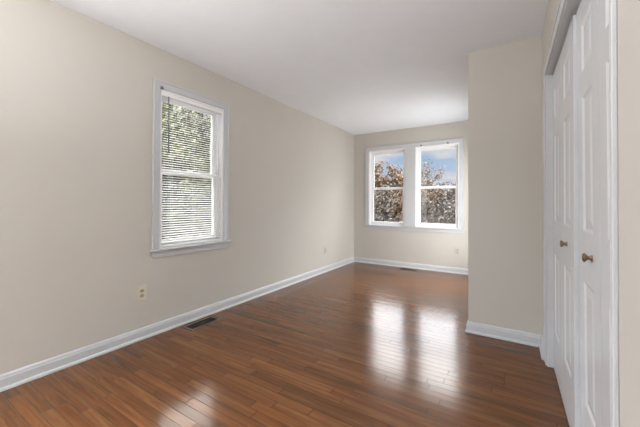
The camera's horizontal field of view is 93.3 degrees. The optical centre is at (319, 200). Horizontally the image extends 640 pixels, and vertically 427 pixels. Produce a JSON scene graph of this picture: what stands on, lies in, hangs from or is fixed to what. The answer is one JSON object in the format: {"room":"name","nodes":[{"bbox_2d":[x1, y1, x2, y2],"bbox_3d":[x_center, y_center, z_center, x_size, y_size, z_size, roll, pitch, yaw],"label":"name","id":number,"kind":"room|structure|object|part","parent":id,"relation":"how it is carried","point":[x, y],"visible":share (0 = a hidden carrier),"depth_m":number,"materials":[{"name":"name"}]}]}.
{"room":"empty bedroom","nodes":[
{"label":"empty bedroom","id":0,"kind":"room"},
{"bbox_2d":[0,0,353,374],"bbox_3d":[-1.409,-0.090,2.713,0.170,2.440,7.831,0,-1,32],"label":"wall","id":1,"kind":"structure","parent":0,"point":[76,89],"depth_m":2.28,"materials":[{"name":"paint"}]},
{"bbox_2d":[137,285,146,301],"bbox_3d":[-1.455,0.753,2.469,0.009,0.120,0.076,0,-1,32],"label":"power outlet","id":2,"kind":"object","parent":1,"relation":"attached to","point":[141,290],"visible":1,"depth_m":2.46,"materials":[{"name":"beige plastic"}]},
{"bbox_2d":[0,257,353,391],"bbox_3d":[-1.331,1.083,2.651,0.024,0.092,7.491,0,-1,32],"label":"baseboard","id":3,"kind":"structure","parent":1,"relation":"attached to","point":[11,379],"depth_m":2.40,"materials":[{"name":"paint"}]},
{"bbox_2d":[149,78,230,257],"bbox_3d":[-1.252,-0.274,2.924,0.201,1.524,0.850,0,-1,32],"label":"window","id":4,"kind":"structure","parent":1,"relation":"in","point":[159,86],"depth_m":2.90,"materials":[{"name":"plastic"}]},
{"bbox_3d":[-1.295,-0.597,2.954,0.028,0.702,0.646,0,-1,32],"label":"sash","id":5,"kind":"part","parent":4,"relation":"part of","materials":[{"name":"plastic"}]},
{"bbox_3d":[-1.269,0.058,2.931,0.030,0.688,0.646,0,-1,32],"label":"sash","id":6,"kind":"part","parent":4,"relation":"part of","materials":[{"name":"plastic"}]},
{"bbox_2d":[161,92,221,246],"bbox_3d":[-1.207,-0.272,2.895,0.040,1.355,0.648,0,-1,32],"label":"mini blind","id":7,"kind":"object","parent":4,"relation":"attached to","point":[166,95],"visible":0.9,"depth_m":2.86,"materials":[{"name":"white plastic"}]},
{"bbox_3d":[-1.215,0.398,2.892,0.024,0.016,0.644,0,-1,32],"label":"rail","id":8,"kind":"part","parent":7,"relation":"part of","materials":[{"name":"white plastic"}]},
{"bbox_2d":[0,262,569,426],"bbox_3d":[0.217,1.186,1.676,4.022,0.120,7.831,0,-1,32],"label":"floor","id":9,"kind":"structure","parent":0,"point":[355,344],"depth_m":1.97,"materials":[{"name":"brown wood"}]},
{"bbox_2d":[182,316,220,330],"bbox_3d":[-1.093,1.129,2.796,0.150,0.006,0.315,0,-1,32],"label":"floor vent","id":10,"kind":"object","parent":9,"relation":"in","point":[198,324],"visible":1,"depth_m":2.78,"materials":[{"name":"brown metal"}]},
{"bbox_2d":[400,268,417,271],"bbox_3d":[1.502,1.160,5.115,0.300,0.006,0.140,0,-1,32],"label":"floor vent","id":11,"kind":"object","parent":9,"relation":"in","point":[400,268],"visible":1,"depth_m":5.11,"materials":[{"name":"metal"}]},
{"bbox_2d":[51,0,547,134],"bbox_3d":[0.227,-1.374,1.700,4.022,0.120,7.831,0,-1,32],"label":"ceiling","id":12,"kind":"structure","parent":0,"point":[356,67],"depth_m":2.51,"materials":[{"name":"paint"}]},
{"bbox_2d":[354,121,467,268],"bbox_3d":[1.652,-0.055,5.313,2.242,2.440,0.170,0,-1,32],"label":"wall","id":13,"kind":"structure","parent":0,"point":[429,248],"depth_m":5.29,"materials":[{"name":"paint"}]},
{"bbox_2d":[369,148,404,225],"bbox_3d":[1.251,-0.235,5.564,0.684,1.398,0.165,0,-1,32],"label":"window","id":14,"kind":"structure","parent":13,"relation":"in","point":[372,154],"depth_m":5.65,"materials":[{"name":"plastic"}]},
{"bbox_3d":[1.270,-0.563,5.596,0.644,0.702,0.028,0,-1,32],"label":"sash","id":15,"kind":"part","parent":14,"relation":"part of","materials":[{"name":"plastic"}]},
{"bbox_3d":[1.250,0.092,5.562,0.644,0.688,0.030,0,-1,32],"label":"sash","id":16,"kind":"part","parent":14,"relation":"part of","materials":[{"name":"plastic"}]},
{"bbox_2d":[354,257,467,274],"bbox_3d":[1.596,1.118,5.220,2.242,0.092,0.024,0,-1,32],"label":"baseboard","id":17,"kind":"structure","parent":13,"relation":"attached to","point":[464,271],"depth_m":5.21,"materials":[{"name":"paint"}]},
{"bbox_2d":[364,138,464,233],"bbox_3d":[1.567,-0.242,5.247,1.720,1.524,0.036,0,-1,32],"label":"trim","id":18,"kind":"structure","parent":13,"relation":"attached to","point":[410,147],"depth_m":5.25,"materials":[{"name":"paint"}]},
{"bbox_2d":[415,142,458,228],"bbox_3d":[1.979,-0.250,5.094,0.695,1.424,0.187,0,-1,32],"label":"window","id":19,"kind":"structure","parent":13,"relation":"in","point":[418,187],"depth_m":5.15,"materials":[{"name":"plastic"}]},
{"bbox_3d":[2.004,-0.564,5.135,0.655,0.702,0.028,0,-1,32],"label":"sash","id":20,"kind":"part","parent":19,"relation":"part of","materials":[{"name":"plastic"}]},
{"bbox_3d":[1.984,0.090,5.101,0.655,0.688,0.030,0,-1,32],"label":"sash","id":21,"kind":"part","parent":19,"relation":"part of","materials":[{"name":"plastic"}]},
{"bbox_2d":[455,248,459,254],"bbox_3d":[2.205,0.811,4.850,0.076,0.120,0.009,0,-1,32],"label":"power outlet","id":22,"kind":"object","parent":13,"relation":"attached to","point":[457,250],"visible":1,"depth_m":4.85,"materials":[{"name":"beige plastic"}]},
{"bbox_2d":[468,36,542,334],"bbox_3d":[2.653,-0.070,3.288,1.610,2.440,2.533,0,-1,32],"label":"wall","id":23,"kind":"structure","parent":0,"point":[505,283],"depth_m":2.50,"materials":[{"name":"paint"}]},
{"bbox_2d":[465,321,543,359],"bbox_3d":[2.068,1.103,3.397,0.547,0.092,2.607,0,-1,32],"label":"baseboard","id":24,"kind":"structure","parent":23,"relation":"attached to","point":[536,340],"depth_m":2.47,"materials":[{"name":"paint"}]},
{"bbox_2d":[542,0,639,426],"bbox_3d":[0.425,-0.107,0.164,0.120,2.440,5.128,0,-1,32],"label":"wall","id":25,"kind":"structure","parent":0,"point":[628,11],"depth_m":0.64,"materials":[{"name":"paint"}]},
{"bbox_2d":[552,15,580,426],"bbox_3d":[1.378,0.134,1.721,0.065,1.970,0.804,0,-1,32],"label":"door","id":26,"kind":"structure","parent":25,"relation":"in","point":[566,293],"depth_m":1.56,"materials":[{"name":"paint"}]},
{"bbox_3d":[1.255,0.221,1.559,0.030,0.035,0.035,0,-1,32],"label":"knob","id":27,"kind":"part","parent":26,"relation":"part of","materials":[{"name":"gold metal"}]},
{"bbox_2d":[543,0,618,426],"bbox_3d":[1.196,0.084,1.398,0.132,2.086,1.718,0,-1,32],"label":"trim","id":28,"kind":"structure","parent":25,"relation":"attached to","point":[571,7],"depth_m":1.36,"materials":[{"name":"paint"}]},
{"bbox_2d":[577,0,610,426],"bbox_3d":[0.968,0.126,1.040,0.065,1.970,0.762,0,-1,32],"label":"door","id":29,"kind":"structure","parent":25,"relation":"in","point":[592,15],"depth_m":1.11,"materials":[{"name":"paint"}]},
{"bbox_3d":[1.019,0.216,1.153,0.030,0.035,0.035,0,-1,32],"label":"knob","id":30,"kind":"part","parent":29,"relation":"part of","materials":[{"name":"gold metal"}]},
{"label":"outside","id":31,"kind":"structure","parent":0,"visible":0},
{"bbox_3d":[-7.300,0.150,40.037,95.000,4.345,110.000,0,-1,32],"label":"ground","id":32,"kind":"structure","parent":31,"visible":0},
{"bbox_2d":[162,174,194,238],"bbox_3d":[-6.623,0.386,13.183,2.401,3.419,1.879,0,-1,-25],"label":"tree","id":33,"kind":"object","parent":32,"relation":"on","point":[164,176],"visible":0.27,"depth_m":12.80,"materials":[{"name":"green plant"}]},
{"bbox_2d":[162,103,199,165],"bbox_3d":[-10.415,-2.900,19.825,6.609,9.890,4.887,0,-1,32],"label":"tree","id":34,"kind":"object","parent":32,"relation":"on","point":[167,103],"visible":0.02,"depth_m":20.33,"materials":[{"name":"green plant"}]},
{"bbox_2d":[161,102,204,183],"bbox_3d":[-7.726,-1.809,14.950,3.436,7.887,4.349,0,-1,-1],"label":"tree","id":35,"kind":"object","parent":32,"relation":"on","point":[163,103],"visible":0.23,"depth_m":14.18,"materials":[{"name":"green plant"}]},
{"bbox_2d":[164,181,208,236],"bbox_3d":[-5.904,0.563,13.167,1.968,3.039,1.791,1,-1,-30],"label":"tree","id":36,"kind":"object","parent":32,"relation":"on","point":[182,182],"visible":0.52,"depth_m":12.90,"materials":[{"name":"green plant"}]},
{"bbox_2d":[165,106,210,206],"bbox_3d":[-7.465,-2.223,17.460,4.304,8.677,6.061,1,-1,-29],"label":"tree","id":37,"kind":"object","parent":32,"relation":"on","point":[198,158],"visible":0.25,"depth_m":17.34,"materials":[{"name":"green plant"}]},
{"bbox_2d":[178,110,210,191],"bbox_3d":[-8.392,-2.140,20.353,5.057,8.402,4.289,0,-1,32],"label":"tree","id":38,"kind":"object","parent":32,"relation":"on","point":[199,130],"visible":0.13,"depth_m":20.31,"materials":[{"name":"green plant"}]},
{"bbox_2d":[180,110,210,152],"bbox_3d":[-7.612,-3.093,22.020,6.571,10.084,6.482,0,-1,32],"label":"tree","id":39,"kind":"object","parent":32,"relation":"on","point":[206,123],"visible":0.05,"depth_m":20.14,"materials":[{"name":"green plant"}]},
{"bbox_2d":[183,167,211,234],"bbox_3d":[-5.771,0.223,14.567,2.752,3.722,1.926,1,-1,-37],"label":"tree","id":40,"kind":"object","parent":32,"relation":"on","point":[199,182],"visible":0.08,"depth_m":14.27,"materials":[{"name":"green plant"}]},
{"bbox_2d":[192,184,211,234],"bbox_3d":[-4.960,0.639,13.519,1.383,2.863,1.619,0,-1,-19],"label":"tree","id":41,"kind":"object","parent":32,"relation":"on","point":[209,189],"visible":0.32,"depth_m":13.15,"materials":[{"name":"green plant"}]},
{"bbox_2d":[196,120,210,168],"bbox_3d":[-5.419,-2.228,19.391,4.410,8.567,4.789,0,-1,32],"label":"tree","id":42,"kind":"object","parent":32,"relation":"on","point":[202,136],"visible":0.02,"depth_m":18.46,"materials":[{"name":"green plant"}]},
{"bbox_2d":[162,192,455,238],"bbox_3d":[1.221,0.840,21.728,25.049,3.871,30.528,0,-1,32],"label":"undergrowth","id":43,"kind":"object","parent":32,"relation":"on","point":[437,217],"visible":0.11,"depth_m":18.79,"materials":[{"name":"plant"}]},
{"bbox_2d":[374,161,390,200],"bbox_3d":[3.855,-0.758,23.265,2.683,5.335,3.585,0,-1,40],"label":"tree","id":44,"kind":"object","parent":32,"relation":"on","point":[384,179],"visible":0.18,"depth_m":23.07,"materials":[{"name":"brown plant"}]},
{"bbox_2d":[374,181,394,220],"bbox_3d":[4.119,0.334,19.111,1.402,3.162,1.971,0,-1,23],"label":"tree","id":45,"kind":"object","parent":32,"relation":"on","point":[385,199],"visible":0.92,"depth_m":18.87,"materials":[{"name":"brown plant"}]},
{"bbox_2d":[374,183,398,217],"bbox_3d":[4.412,0.363,20.198,1.677,3.114,1.588,1,-1,-32],"label":"tree","id":46,"kind":"object","parent":32,"relation":"on","point":[379,191],"visible":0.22,"depth_m":20.05,"materials":[{"name":"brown plant"}]},
{"bbox_2d":[385,162,402,221],"bbox_3d":[6.198,-0.599,22.929,2.622,5.008,2.880,0,-1,32],"label":"tree","id":47,"kind":"object","parent":32,"relation":"on","point":[397,179],"visible":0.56,"depth_m":22.77,"materials":[{"name":"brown plant"}]},
{"bbox_2d":[386,171,402,220],"bbox_3d":[6.023,-0.192,22.963,2.641,4.171,2.355,0,-1,32],"label":"tree","id":48,"kind":"object","parent":32,"relation":"on","point":[395,191],"visible":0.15,"depth_m":22.55,"materials":[{"name":"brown plant"}]},
{"bbox_2d":[395,195,427,221],"bbox_3d":[5.569,0.444,18.387,1.915,2.912,1.653,0,-1,32],"label":"tree","id":49,"kind":"object","parent":32,"relation":"on","point":[398,200],"visible":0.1,"depth_m":18.23,"materials":[{"name":"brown plant"}]},
{"bbox_2d":[421,193,435,222],"bbox_3d":[6.387,0.701,18.329,1.296,2.374,1.599,0,-1,32],"label":"tree","id":50,"kind":"object","parent":32,"relation":"on","point":[426,215],"visible":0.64,"depth_m":18.10,"materials":[{"name":"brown plant"}]},
{"bbox_2d":[421,159,444,207],"bbox_3d":[8.564,-0.804,24.297,2.987,5.209,3.169,0,-1,5],"label":"tree","id":51,"kind":"object","parent":32,"relation":"on","point":[426,174],"visible":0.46,"depth_m":24.00,"materials":[{"name":"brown plant"}]},
{"bbox_2d":[428,183,446,203],"bbox_3d":[10.533,-0.004,26.408,1.995,3.377,1.584,0,-1,-11],"label":"tree","id":52,"kind":"object","parent":32,"relation":"on","point":[443,183],"visible":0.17,"depth_m":26.08,"materials":[{"name":"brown plant"}]},
{"bbox_2d":[434,181,450,214],"bbox_3d":[9.559,0.086,23.258,1.727,3.350,2.006,0,-1,-6],"label":"tree","id":53,"kind":"object","parent":32,"relation":"on","point":[443,196],"visible":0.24,"depth_m":23.12,"materials":[{"name":"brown plant"}]},
{"bbox_2d":[442,184,455,219],"bbox_3d":[8.331,0.393,18.497,1.544,2.881,1.332,0,-1,-6],"label":"tree","id":54,"kind":"object","parent":32,"relation":"on","point":[448,192],"visible":0.21,"depth_m":18.44,"materials":[{"name":"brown plant"}]},
{"bbox_2d":[445,199,455,218],"bbox_3d":[7.931,0.571,16.872,1.673,2.596,1.527,0,-1,32],"label":"tree","id":55,"kind":"object","parent":32,"relation":"on","point":[453,204],"visible":0.06,"depth_m":16.96,"materials":[{"name":"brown plant"}]}
]}

